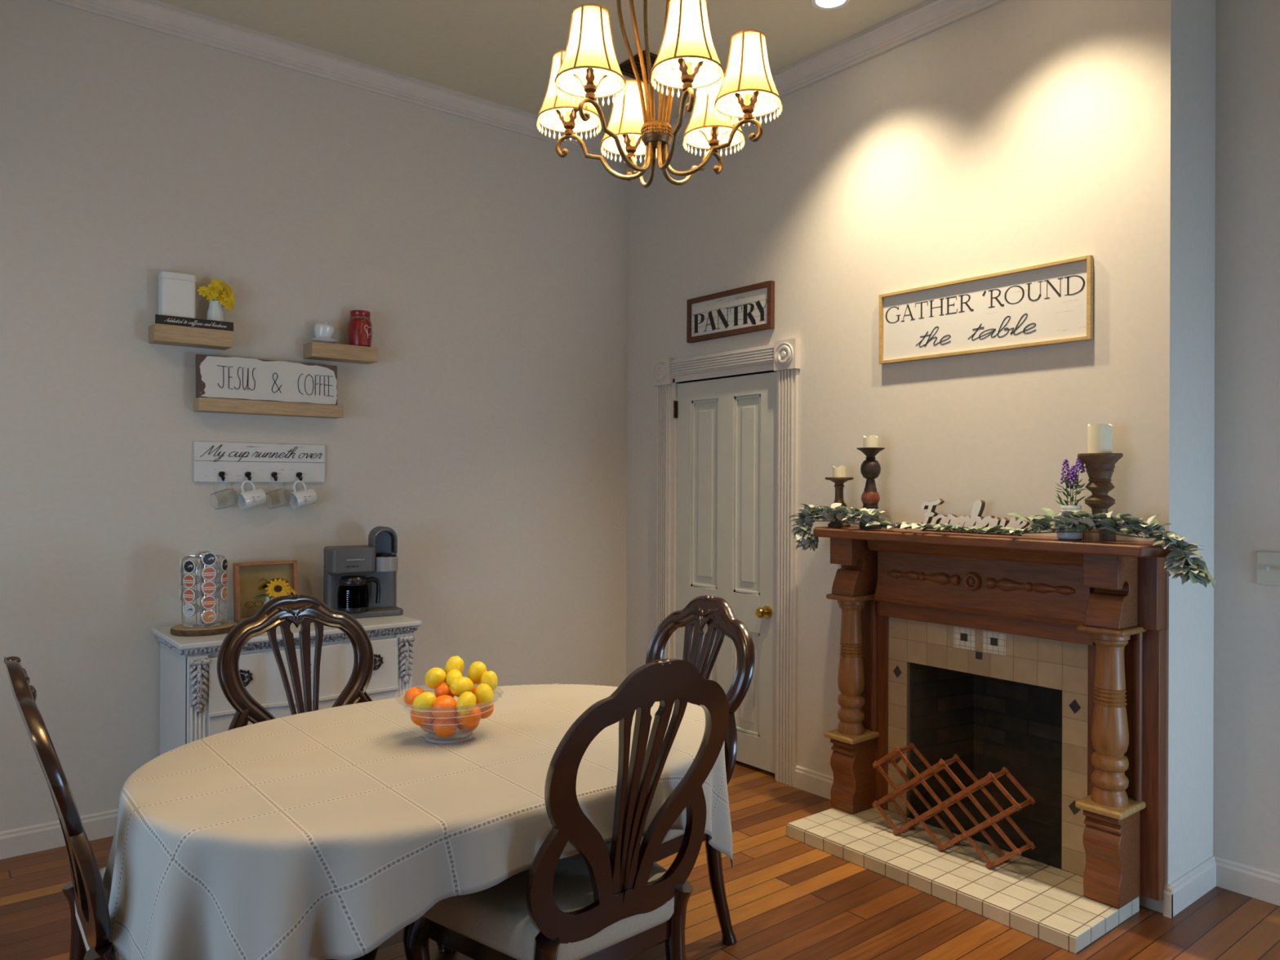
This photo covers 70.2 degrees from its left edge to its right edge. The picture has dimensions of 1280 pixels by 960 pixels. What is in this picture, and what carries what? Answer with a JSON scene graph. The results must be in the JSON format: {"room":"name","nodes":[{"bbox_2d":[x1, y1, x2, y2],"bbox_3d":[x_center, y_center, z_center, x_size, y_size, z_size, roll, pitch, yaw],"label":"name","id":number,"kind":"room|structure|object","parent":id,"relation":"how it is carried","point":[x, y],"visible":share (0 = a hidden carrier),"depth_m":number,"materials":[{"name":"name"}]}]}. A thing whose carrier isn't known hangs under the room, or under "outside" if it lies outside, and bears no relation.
{"room":"dining room","nodes":[
{"label":"dining room","id":0,"kind":"room"},
{"bbox_2d":[262,595,284,604],"bbox_3d":[-1.593,0.563,3.966,0.100,0.120,0.100,0,0,-39],"label":"flower pot","id":1,"kind":"object","parent":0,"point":[268,597],"depth_m":3.93,"materials":[{"name":"white ceramic"}]},
{"bbox_2d":[0,0,628,831],"bbox_3d":[-1.847,-0.265,4.101,5.454,3.470,0.100,0,0,-39],"label":"wall","id":2,"kind":"structure","parent":0,"point":[487,429],"depth_m":4.17,"materials":[{"name":"paint"}]},
{"bbox_2d":[0,808,118,859],"bbox_3d":[-1.973,1.418,3.928,4.856,0.103,0.016,0,0,-39],"label":"baseboard","id":3,"kind":"structure","parent":2,"relation":"attached to","point":[49,835],"depth_m":3.61,"materials":[{"name":"paint"}]},
{"bbox_2d":[148,323,232,350],"bbox_3d":[-1.922,-0.612,3.899,0.306,0.070,0.120,0,0,-39],"label":"shelf","id":4,"kind":"object","parent":2,"relation":"attached to","point":[158,334],"visible":1,"depth_m":3.85,"materials":[{"name":"brown wood"}]},
{"bbox_2d":[157,271,195,318],"bbox_3d":[-1.967,-0.760,3.868,0.137,0.226,0.090,0,0,-39],"label":"canister","id":5,"kind":"object","parent":4,"relation":"on","point":[176,291],"visible":0.85,"depth_m":3.83,"materials":[{"name":"white ceramic"}]},
{"bbox_2d":[155,314,233,331],"bbox_3d":[-1.886,-0.665,3.862,0.304,0.038,0.015,0,0,-39],"label":"sign","id":6,"kind":"object","parent":4,"relation":"on","point":[161,319],"visible":1,"depth_m":3.85,"materials":[{"name":"black wood"}]},
{"bbox_2d":[197,278,235,321],"bbox_3d":[-1.843,-0.762,3.954,0.154,0.232,0.079,0,0,-39],"label":"flower vase","id":7,"kind":"object","parent":4,"relation":"on","point":[215,313],"visible":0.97,"depth_m":3.94,"materials":[{"name":"white ceramic"}]},
{"bbox_2d":[193,441,324,482],"bbox_3d":[-1.702,-0.078,4.114,0.568,0.176,0.060,0,0,-39],"label":"mug rack","id":8,"kind":"object","parent":2,"relation":"attached to","point":[229,464],"visible":1,"depth_m":4.11,"materials":[{"name":"white wood"}]},
{"bbox_2d":[236,480,266,509],"bbox_3d":[-1.729,0.066,4.056,0.078,0.131,0.114,0,0,40],"label":"mug","id":9,"kind":"object","parent":8,"relation":"hanging from","point":[255,497],"visible":1,"depth_m":4.04,"materials":[{"name":"white ceramic"}]},
{"bbox_2d":[288,480,316,508],"bbox_3d":[-1.553,0.067,4.197,0.078,0.131,0.114,0,0,40],"label":"mug","id":10,"kind":"object","parent":8,"relation":"hanging from","point":[302,498],"visible":1,"depth_m":4.18,"materials":[{"name":"white ceramic"}]},
{"bbox_2d":[193,397,343,418],"bbox_3d":[-1.667,-0.323,4.117,0.627,0.057,0.100,0,0,-39],"label":"shelf","id":11,"kind":"object","parent":2,"relation":"attached to","point":[211,405],"visible":1,"depth_m":4.06,"materials":[{"name":"brown wood"}]},
{"bbox_2d":[195,354,337,404],"bbox_3d":[-1.663,-0.445,4.089,0.608,0.186,0.023,0,-2,-39],"label":"wall sign","id":12,"kind":"object","parent":11,"relation":"on","point":[216,376],"visible":1,"depth_m":4.07,"materials":[{"name":"white wood"}]},
{"bbox_2d":[45,0,626,164],"bbox_3d":[-1.940,-1.952,3.912,4.856,0.096,0.075,0,0,-39],"label":"trim","id":13,"kind":"structure","parent":2,"relation":"attached to","point":[152,15],"depth_m":4.26,"materials":[{"name":"paint"}]},
{"bbox_2d":[303,341,377,364],"bbox_3d":[-1.413,-0.600,4.307,0.315,0.069,0.120,0,0,-39],"label":"shelf","id":14,"kind":"object","parent":2,"relation":"attached to","point":[314,350],"visible":1,"depth_m":4.25,"materials":[{"name":"brown wood"}]},
{"bbox_2d":[311,322,337,343],"bbox_3d":[-1.474,-0.688,4.255,0.124,0.100,0.124,0,0,15],"label":"coffee cup","id":15,"kind":"object","parent":14,"relation":"on","point":[324,332],"visible":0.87,"depth_m":4.22,"materials":[{"name":"white ceramic"}]},
{"bbox_2d":[347,310,372,346],"bbox_3d":[-1.338,-0.720,4.355,0.112,0.172,0.116,0,0,-39],"label":"mason jar","id":16,"kind":"object","parent":14,"relation":"on","point":[360,326],"visible":0.98,"depth_m":4.31,"materials":[{"name":"red glass"}]},
{"bbox_2d":[155,0,927,134],"bbox_3d":[-0.084,-2.046,1.920,5.454,0.100,5.704,0,0,-39],"label":"ceiling","id":17,"kind":"structure","parent":0,"point":[500,51],"depth_m":4.03,"materials":[{"name":"paint"}]},
{"bbox_2d":[618,50,657,84],"bbox_3d":[0.032,-1.981,4.383,0.230,0.020,0.250,0,0,-39],"label":"ceiling vent","id":18,"kind":"object","parent":17,"relation":"in","point":[626,68],"visible":0.4,"depth_m":4.35,"materials":[{"name":"brown metal"}]},
{"bbox_2d":[536,0,782,187],"bbox_3d":[0.043,-1.372,2.252,0.609,1.247,0.582,0,0,-39],"label":"chandelier","id":19,"kind":"object","parent":17,"relation":"hanging from","point":[588,69],"visible":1,"depth_m":2.18,"materials":[{"name":"gold metal"}]},
{"bbox_2d":[810,0,850,9],"bbox_3d":[0.789,-1.985,3.760,0.168,0.007,0.168,0,0,-39],"label":"recessed light","id":20,"kind":"object","parent":17,"relation":"in","point":[819,4],"visible":1,"depth_m":3.80,"materials":[{"name":"white glass"}]},
{"bbox_2d":[0,760,1279,959],"bbox_3d":[-0.100,1.524,1.913,5.454,0.100,5.704,0,0,-39],"label":"floor","id":21,"kind":"structure","parent":0,"point":[788,898],"depth_m":3.09,"materials":[{"name":"brown wood"}]},
{"bbox_2d":[3,656,335,959],"bbox_3d":[-1.133,0.932,2.192,0.658,1.083,0.600,0,0,-38],"label":"dining chair","id":22,"kind":"object","parent":21,"relation":"on","point":[87,897],"visible":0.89,"depth_m":1.89,"materials":[{"name":"brown wood"}]},
{"bbox_2d":[151,615,422,755],"bbox_3d":[-1.514,1.058,3.941,1.082,0.870,0.530,0,0,-39],"label":"sideboard","id":23,"kind":"object","parent":21,"relation":"on","point":[194,706],"visible":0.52,"depth_m":3.69,"materials":[{"name":"white paint"}]},
{"bbox_2d":[170,621,235,636],"bbox_3d":[-1.790,0.610,3.732,0.242,0.024,0.242,0,0,-39],"label":"wood slice","id":24,"kind":"object","parent":23,"relation":"on","point":[176,630],"visible":0.75,"depth_m":3.65,"materials":[{"name":"brown wood"}]},
{"bbox_2d":[181,551,227,628],"bbox_3d":[-1.787,0.444,3.732,0.171,0.307,0.176,0,0,26],"label":"pod carousel","id":25,"kind":"object","parent":24,"relation":"on","point":[199,624],"visible":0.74,"depth_m":3.69,"materials":[{"name":"clear glass"}]},
{"bbox_2d":[179,573,186,586],"bbox_3d":[-1.848,0.405,3.704,0.044,0.055,0.055,0,0,-26],"label":"pod","id":26,"kind":"object","parent":25,"relation":"in","point":[180,573],"visible":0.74,"depth_m":3.68,"materials":[{"name":"white plastic"}]},
{"bbox_2d":[179,587,186,600],"bbox_3d":[-1.848,0.463,3.704,0.044,0.055,0.055,0,0,-26],"label":"pod","id":27,"kind":"object","parent":25,"relation":"in","point":[180,588],"visible":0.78,"depth_m":3.68,"materials":[{"name":"white plastic"}]},
{"bbox_2d":[179,558,186,572],"bbox_3d":[-1.848,0.347,3.704,0.044,0.055,0.055,0,0,-26],"label":"pod","id":28,"kind":"object","parent":25,"relation":"in","point":[180,560],"visible":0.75,"depth_m":3.68,"materials":[{"name":"white plastic"}]},
{"bbox_2d":[182,603,199,617],"bbox_3d":[-1.804,0.521,3.668,0.055,0.055,0.044,0,0,13],"label":"pod","id":29,"kind":"object","parent":25,"relation":"in","point":[188,609],"visible":1,"depth_m":3.65,"materials":[{"name":"white plastic"}]},
{"bbox_2d":[182,588,199,602],"bbox_3d":[-1.804,0.463,3.668,0.055,0.055,0.044,0,0,13],"label":"pod","id":30,"kind":"object","parent":25,"relation":"in","point":[188,595],"visible":0.96,"depth_m":3.65,"materials":[{"name":"orange plastic"}]},
{"bbox_2d":[182,573,199,587],"bbox_3d":[-1.803,0.405,3.669,0.055,0.055,0.044,0,0,13],"label":"pod","id":31,"kind":"object","parent":25,"relation":"in","point":[188,580],"visible":0.98,"depth_m":3.65,"materials":[{"name":"orange plastic"}]},
{"bbox_2d":[182,560,199,573],"bbox_3d":[-1.803,0.347,3.669,0.055,0.055,0.044,0,0,13],"label":"pod","id":32,"kind":"object","parent":25,"relation":"in","point":[189,566],"visible":0.97,"depth_m":3.65,"materials":[{"name":"black plastic"}]},
{"bbox_2d":[201,609,216,623],"bbox_3d":[-1.748,0.550,3.681,0.055,0.055,0.044,0,0,-39],"label":"pod","id":33,"kind":"object","parent":25,"relation":"in","point":[208,616],"visible":1,"depth_m":3.66,"materials":[{"name":"orange plastic"}]},
{"bbox_2d":[201,595,216,608],"bbox_3d":[-1.748,0.492,3.681,0.055,0.055,0.044,0,0,-39],"label":"pod","id":34,"kind":"object","parent":25,"relation":"in","point":[209,602],"visible":1,"depth_m":3.66,"materials":[{"name":"orange plastic"}]},
{"bbox_2d":[201,581,216,594],"bbox_3d":[-1.748,0.434,3.681,0.055,0.055,0.044,0,0,-39],"label":"pod","id":35,"kind":"object","parent":25,"relation":"in","point":[208,587],"visible":1,"depth_m":3.66,"materials":[{"name":"orange plastic"}]},
{"bbox_2d":[201,566,216,580],"bbox_3d":[-1.747,0.376,3.682,0.055,0.055,0.044,0,0,-39],"label":"pod","id":36,"kind":"object","parent":25,"relation":"in","point":[208,573],"visible":1,"depth_m":3.67,"materials":[{"name":"orange plastic"}]},
{"bbox_2d":[201,552,216,565],"bbox_3d":[-1.747,0.318,3.682,0.055,0.055,0.044,0,0,-39],"label":"pod","id":37,"kind":"object","parent":25,"relation":"in","point":[208,558],"visible":1,"depth_m":3.67,"materials":[{"name":"black plastic"}]},
{"bbox_2d":[212,586,227,599],"bbox_3d":[-1.723,0.464,3.733,0.044,0.055,0.055,0,0,0],"label":"pod","id":38,"kind":"object","parent":25,"relation":"in","point":[224,591],"visible":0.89,"depth_m":3.72,"materials":[{"name":"orange plastic"}]},
{"bbox_2d":[212,572,227,585],"bbox_3d":[-1.723,0.406,3.733,0.044,0.055,0.055,0,0,0],"label":"pod","id":39,"kind":"object","parent":25,"relation":"in","point":[224,577],"visible":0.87,"depth_m":3.72,"materials":[{"name":"orange plastic"}]},
{"bbox_2d":[212,558,227,571],"bbox_3d":[-1.723,0.348,3.733,0.044,0.055,0.055,0,0,0],"label":"pod","id":40,"kind":"object","parent":25,"relation":"in","point":[224,563],"visible":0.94,"depth_m":3.72,"materials":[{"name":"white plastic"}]},
{"bbox_2d":[232,560,298,622],"bbox_3d":[-1.671,0.494,4.073,0.266,0.262,0.076,0,0,-39],"label":"shadow box","id":41,"kind":"object","parent":23,"relation":"on","point":[247,577],"visible":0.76,"depth_m":4.05,"materials":[{"name":"brown glass"}]},
{"bbox_2d":[254,577,296,604],"bbox_3d":[-1.590,0.525,3.966,0.135,0.195,0.182,0,0,36],"label":"sunflower","id":42,"kind":"object","parent":23,"relation":"on","point":[277,587],"visible":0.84,"depth_m":3.95,"materials":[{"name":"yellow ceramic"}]},
{"bbox_2d":[323,525,403,618],"bbox_3d":[-1.278,0.421,4.213,0.330,0.408,0.218,0,0,-31],"label":"coffee machine","id":43,"kind":"object","parent":23,"relation":"on","point":[379,559],"visible":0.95,"depth_m":4.17,"materials":[{"name":"grey plastic"}]},
{"bbox_2d":[337,575,382,613],"bbox_3d":[-1.286,0.518,4.169,0.193,0.160,0.138,0,0,-39],"label":"glass carafe","id":44,"kind":"object","parent":43,"relation":"on","point":[353,595],"visible":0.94,"depth_m":4.10,"materials":[{"name":"black glass"}]},
{"bbox_2d":[217,594,455,954],"bbox_3d":[-0.980,0.934,2.892,0.600,1.083,0.658,0,0,-43],"label":"dining chair","id":45,"kind":"object","parent":21,"relation":"on","point":[304,610],"visible":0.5,"depth_m":3.07,"materials":[{"name":"brown wood"}]},
{"bbox_2d":[352,946,378,959],"bbox_3d":[-0.503,1.097,2.499,1.546,0.758,1.093,0,0,-39],"label":"dining table","id":46,"kind":"object","parent":21,"relation":"on","point":[371,955],"visible":0.02,"depth_m":2.28,"materials":[{"name":"brown wood"}]},
{"bbox_2d":[102,684,733,959],"bbox_3d":[-0.520,1.010,2.493,1.675,0.600,1.224,0,0,-39],"label":"tablecloth","id":47,"kind":"object","parent":46,"relation":"on","point":[325,833],"visible":0.81,"depth_m":1.95,"materials":[{"name":"fabric"}]},
{"bbox_3d":[-0.526,0.649,2.510,0.296,0.119,0.296,0,0,-39],"label":"fruit bowl","id":48,"kind":"object","parent":47,"relation":"on","visible":0},
{"bbox_2d":[404,686,425,707],"bbox_3d":[-0.618,0.598,2.505,0.059,0.057,0.059,0,0,-43],"label":"orange","id":49,"kind":"object","parent":48,"relation":"in","point":[411,693],"visible":0.66,"depth_m":2.48,"materials":[{"name":"orange food"}]},
{"bbox_2d":[410,707,434,725],"bbox_3d":[-0.586,0.630,2.456,0.065,0.063,0.065,0,0,-33],"label":"orange","id":50,"kind":"object","parent":48,"relation":"in","point":[418,718],"visible":0.53,"depth_m":2.43,"materials":[{"name":"orange food"}]},
{"bbox_2d":[412,692,435,712],"bbox_3d":[-0.577,0.597,2.438,0.064,0.058,0.052,0,0,19],"label":"lemon","id":51,"kind":"object","parent":48,"relation":"in","point":[424,702],"visible":0.98,"depth_m":2.42,"materials":[{"name":"yellow food"}]},
{"bbox_2d":[419,717,435,732],"bbox_3d":[-0.574,0.659,2.499,0.066,0.063,0.066,0,0,-1],"label":"orange","id":52,"kind":"object","parent":48,"relation":"in","point":[428,728],"visible":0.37,"depth_m":2.47,"materials":[{"name":"orange food"}]},
{"bbox_2d":[424,667,446,688],"bbox_3d":[-0.568,0.551,2.529,0.058,0.062,0.071,0,0,-28],"label":"lemon","id":53,"kind":"object","parent":48,"relation":"in","point":[434,677],"visible":0.94,"depth_m":2.50,"materials":[{"name":"yellow food"}]},
{"bbox_2d":[431,694,457,719],"bbox_3d":[-0.525,0.611,2.443,0.069,0.067,0.069,0,0,-24],"label":"orange","id":54,"kind":"object","parent":48,"relation":"in","point":[444,707],"visible":0.98,"depth_m":2.42,"materials":[{"name":"orange food"}]},
{"bbox_2d":[434,681,454,697],"bbox_3d":[-0.538,0.585,2.516,0.058,0.056,0.058,0,0,-8],"label":"orange","id":55,"kind":"object","parent":48,"relation":"in","point":[443,688],"visible":0.45,"depth_m":2.49,"materials":[{"name":"orange food"}]},
{"bbox_2d":[445,669,462,685],"bbox_3d":[-0.514,0.549,2.521,0.045,0.046,0.058,0,0,-10],"label":"lemon","id":56,"kind":"object","parent":55,"relation":"on","point":[452,674],"visible":0.66,"depth_m":2.50,"materials":[{"name":"yellow food"}]},
{"bbox_2d":[432,715,457,737],"bbox_3d":[-0.526,0.661,2.458,0.068,0.065,0.068,0,0,30],"label":"orange","id":57,"kind":"object","parent":48,"relation":"in","point":[442,728],"visible":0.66,"depth_m":2.43,"materials":[{"name":"orange food"}]},
{"bbox_2d":[444,655,463,675],"bbox_3d":[-0.525,0.531,2.575,0.055,0.065,0.052,0,0,-39],"label":"lemon","id":58,"kind":"object","parent":48,"relation":"in","point":[456,662],"visible":0.7,"depth_m":2.56,"materials":[{"name":"yellow food"}]},
{"bbox_2d":[449,676,473,697],"bbox_3d":[-0.489,0.567,2.494,0.055,0.057,0.072,0,0,31],"label":"lemon","id":59,"kind":"object","parent":48,"relation":"in","point":[460,685],"visible":0.88,"depth_m":2.47,"materials":[{"name":"yellow food"}]},
{"bbox_2d":[456,691,476,715],"bbox_3d":[-0.466,0.599,2.441,0.050,0.061,0.057,0,0,41],"label":"lemon","id":60,"kind":"object","parent":48,"relation":"in","point":[466,701],"visible":1,"depth_m":2.42,"materials":[{"name":"yellow food"}]},
{"bbox_2d":[456,716,479,732],"bbox_3d":[-0.474,0.660,2.501,0.066,0.063,0.066,0,0,7],"label":"orange","id":61,"kind":"object","parent":48,"relation":"in","point":[465,729],"visible":0.31,"depth_m":2.48,"materials":[{"name":"orange food"}]},
{"bbox_2d":[456,705,481,727],"bbox_3d":[-0.461,0.633,2.454,0.065,0.063,0.065,0,0,25],"label":"orange","id":62,"kind":"object","parent":48,"relation":"in","point":[471,719],"visible":0.73,"depth_m":2.43,"materials":[{"name":"orange food"}]},
{"bbox_2d":[472,685,477,694],"bbox_3d":[-0.445,0.599,2.527,0.060,0.057,0.060,0,0,27],"label":"orange","id":63,"kind":"object","parent":48,"relation":"in","point":[474,687],"visible":0.08,"depth_m":2.51,"materials":[{"name":"orange food"}]},
{"bbox_2d":[467,661,486,684],"bbox_3d":[-0.458,0.543,2.564,0.054,0.066,0.051,0,0,36],"label":"lemon","id":64,"kind":"object","parent":48,"relation":"in","point":[477,668],"visible":0.86,"depth_m":2.54,"materials":[{"name":"yellow food"}]},
{"bbox_2d":[475,683,493,706],"bbox_3d":[-0.426,0.587,2.488,0.048,0.060,0.052,0,0,-43],"label":"lemon","id":65,"kind":"object","parent":48,"relation":"in","point":[483,692],"visible":0.99,"depth_m":2.47,"materials":[{"name":"yellow food"}]},
{"bbox_2d":[475,702,493,718],"bbox_3d":[-0.434,0.627,2.510,0.061,0.059,0.061,0,0,41],"label":"orange","id":66,"kind":"object","parent":48,"relation":"in","point":[486,711],"visible":0.35,"depth_m":2.49,"materials":[{"name":"orange food"}]},
{"bbox_2d":[480,670,497,691],"bbox_3d":[-0.419,0.559,2.531,0.047,0.061,0.046,0,0,-37],"label":"lemon","id":67,"kind":"object","parent":48,"relation":"in","point":[489,677],"visible":0.76,"depth_m":2.52,"materials":[{"name":"yellow plant"}]},
{"bbox_2d":[403,658,728,959],"bbox_3d":[-0.163,0.937,2.241,0.600,1.083,0.658,0,0,-42],"label":"dining chair","id":68,"kind":"object","parent":21,"relation":"on","point":[610,901],"visible":0.96,"depth_m":2.08,"materials":[{"name":"brown wood"}]},
{"bbox_2d":[640,595,755,945],"bbox_3d":[-0.011,0.939,2.950,0.658,1.083,0.600,0,0,-37],"label":"dining chair","id":69,"kind":"object","parent":21,"relation":"on","point":[719,616],"visible":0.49,"depth_m":2.98,"materials":[{"name":"brown wood"}]},
{"bbox_2d":[786,807,1139,953],"bbox_3d":[1.164,1.456,3.459,0.459,0.054,1.206,0,0,-39],"label":"tiled hearth","id":70,"kind":"object","parent":21,"relation":"on","point":[1048,904],"visible":0.87,"depth_m":3.30,"materials":[{"name":"tile"}]},
{"bbox_2d":[871,742,1035,869],"bbox_3d":[1.200,1.252,3.533,0.124,0.356,0.640,0,0,-39],"label":"wine rack","id":71,"kind":"object","parent":70,"relation":"on","point":[896,753],"visible":1,"depth_m":3.51,"materials":[{"name":"brown wood"}]},
{"bbox_2d":[813,526,1197,908],"bbox_3d":[1.420,0.848,3.634,0.633,1.272,1.480,0,0,-39],"label":"fireplace mantel","id":72,"kind":"object","parent":21,"relation":"on","point":[1040,659],"visible":0.98,"depth_m":3.56,"materials":[{"name":"brown wood"}]},
{"bbox_2d":[825,477,853,527],"bbox_3d":[0.891,0.100,4.072,0.124,0.222,0.124,0,0,-39],"label":"candle holder","id":73,"kind":"object","parent":72,"relation":"on","point":[839,482],"visible":0.71,"depth_m":4.05,"materials":[{"name":"brown wood"}]},
{"bbox_2d":[832,465,845,477],"bbox_3d":[0.891,-0.038,4.073,0.058,0.053,0.058,0,0,-39],"label":"pillar candle","id":74,"kind":"object","parent":73,"relation":"on","point":[840,472],"visible":1,"depth_m":4.05,"materials":[{"name":"beige wax"}]},
{"bbox_2d":[856,447,884,528],"bbox_3d":[0.997,0.036,3.940,0.120,0.349,0.120,0,0,-39],"label":"candle holder","id":75,"kind":"object","parent":72,"relation":"on","point":[870,468],"visible":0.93,"depth_m":3.91,"materials":[{"name":"brown wood"}]},
{"bbox_2d":[862,435,878,447],"bbox_3d":[0.999,-0.166,3.940,0.062,0.055,0.062,0,0,-39],"label":"pillar candle","id":76,"kind":"object","parent":75,"relation":"on","point":[872,441],"visible":0.91,"depth_m":3.91,"materials":[{"name":"beige wax"}]},
{"bbox_2d":[919,498,1030,536],"bbox_3d":[1.311,0.145,3.607,0.029,0.134,0.476,0,0,-39],"label":"word sign","id":77,"kind":"object","parent":72,"relation":"on","point":[975,518],"visible":0.6,"depth_m":3.59,"materials":[{"name":"white wood"}]},
{"bbox_2d":[789,502,1216,587],"bbox_3d":[1.232,0.215,3.479,0.195,0.232,1.726,0,0,-39],"label":"eucalyptus garland","id":78,"kind":"object","parent":72,"relation":"on","point":[1179,564],"visible":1,"depth_m":3.15,"materials":[{"name":"green plant"}]},
{"bbox_2d":[813,526,1197,557],"bbox_3d":[1.288,0.230,3.527,0.285,0.037,1.480,0,0,-39],"label":"mantel shelf","id":79,"kind":"object","parent":72,"relation":"attached to","point":[1022,544],"depth_m":3.34,"materials":[{"name":"brown wood"}]},
{"bbox_2d":[1054,457,1086,540],"bbox_3d":[1.526,0.063,3.234,0.106,0.298,0.095,0,0,36],"label":"potted plant","id":80,"kind":"object","parent":72,"relation":"on","point":[1071,474],"visible":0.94,"depth_m":3.21,"materials":[{"name":"purple plant"}]},
{"bbox_2d":[1056,505,1084,540],"bbox_3d":[1.528,0.151,3.231,0.092,0.122,0.092,0,0,-39],"label":"jar","id":81,"kind":"object","parent":72,"relation":"on","point":[1064,535],"depth_m":3.20,"materials":[{"name":"white ceramic"}]},
{"bbox_2d":[1077,453,1123,542],"bbox_3d":[1.607,0.060,3.181,0.144,0.304,0.144,0,0,-39],"label":"candle holder","id":82,"kind":"object","parent":72,"relation":"on","point":[1100,467],"visible":0.92,"depth_m":3.15,"materials":[{"name":"brown wood"}]},
{"bbox_2d":[1088,423,1112,453],"bbox_3d":[1.608,-0.144,3.181,0.076,0.104,0.076,0,0,-39],"label":"pillar candle","id":83,"kind":"object","parent":82,"relation":"on","point":[1100,435],"visible":0.91,"depth_m":3.15,"materials":[{"name":"beige wax"}]},
{"bbox_2d":[626,0,1182,913],"bbox_3d":[0.904,-0.252,4.315,0.100,3.470,3.012,0,0,-39],"label":"wall","id":84,"kind":"structure","parent":0,"point":[1006,135],"depth_m":3.76,"materials":[{"name":"paint"}]},
{"bbox_2d":[653,337,800,786],"bbox_3d":[0.449,0.400,4.828,0.162,2.165,1.075,0,0,-39],"label":"door","id":85,"kind":"structure","parent":84,"relation":"in","point":[727,458],"depth_m":4.72,"materials":[{"name":"paint"}]},
{"bbox_2d":[686,280,774,342],"bbox_3d":[0.463,-0.872,4.765,0.026,0.239,0.628,0,0,-39],"label":"wall sign","id":86,"kind":"object","parent":84,"relation":"attached to","point":[748,308],"visible":1,"depth_m":4.74,"materials":[{"name":"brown wood"}]},
{"bbox_2d":[635,0,1004,160],"bbox_3d":[0.844,-1.939,4.264,0.075,0.096,3.012,0,0,-39],"label":"trim","id":87,"kind":"structure","parent":84,"relation":"attached to","point":[928,16],"depth_m":4.03,"materials":[{"name":"paint"}]},
{"bbox_2d":[795,765,1173,918],"bbox_3d":[0.857,1.431,4.269,0.016,0.103,3.028,0,0,-39],"label":"baseboard","id":88,"kind":"structure","parent":84,"relation":"attached to","point":[806,780],"depth_m":4.28,"materials":[{"name":"paint"}]},
{"bbox_2d":[879,254,1093,364],"bbox_3d":[1.350,-0.663,3.662,0.023,0.308,0.922,0,0,-39],"label":"wall sign","id":89,"kind":"object","parent":84,"relation":"attached to","point":[1050,303],"visible":1,"depth_m":3.61,"materials":[{"name":"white wood"}]},
{"bbox_2d":[1179,0,1215,877],"bbox_3d":[1.971,-0.249,3.304,0.298,3.470,0.100,0,0,-39],"label":"wall","id":90,"kind":"structure","parent":0,"point":[1198,121],"depth_m":3.27,"materials":[{"name":"paint"}]},
{"bbox_2d":[1166,855,1216,916],"bbox_3d":[1.956,1.434,3.220,0.410,0.103,0.016,0,0,-39],"label":"baseboard","id":91,"kind":"structure","parent":90,"relation":"attached to","point":[1197,882],"depth_m":3.21,"materials":[{"name":"paint"}]},
{"bbox_2d":[1213,0,1279,875],"bbox_3d":[2.907,-0.247,2.458,0.100,3.470,2.592,0,0,-39],"label":"wall","id":92,"kind":"structure","parent":0,"point":[1246,708],"depth_m":3.27,"materials":[{"name":"paint"}]},
{"bbox_2d":[1213,855,1279,906],"bbox_3d":[2.885,1.437,2.379,0.016,0.103,2.492,0,0,-39],"label":"baseboard","id":93,"kind":"structure","parent":92,"relation":"attached to","point":[1249,881],"depth_m":3.25,"materials":[{"name":"paint"}]},
{"bbox_2d":[1256,551,1279,586],"bbox_3d":[2.233,0.313,3.199,0.016,0.118,0.120,0,0,-39],"label":"light switch","id":94,"kind":"object","parent":92,"relation":"attached to","point":[1268,563],"visible":1,"depth_m":3.22,"materials":[{"name":"white plastic"}]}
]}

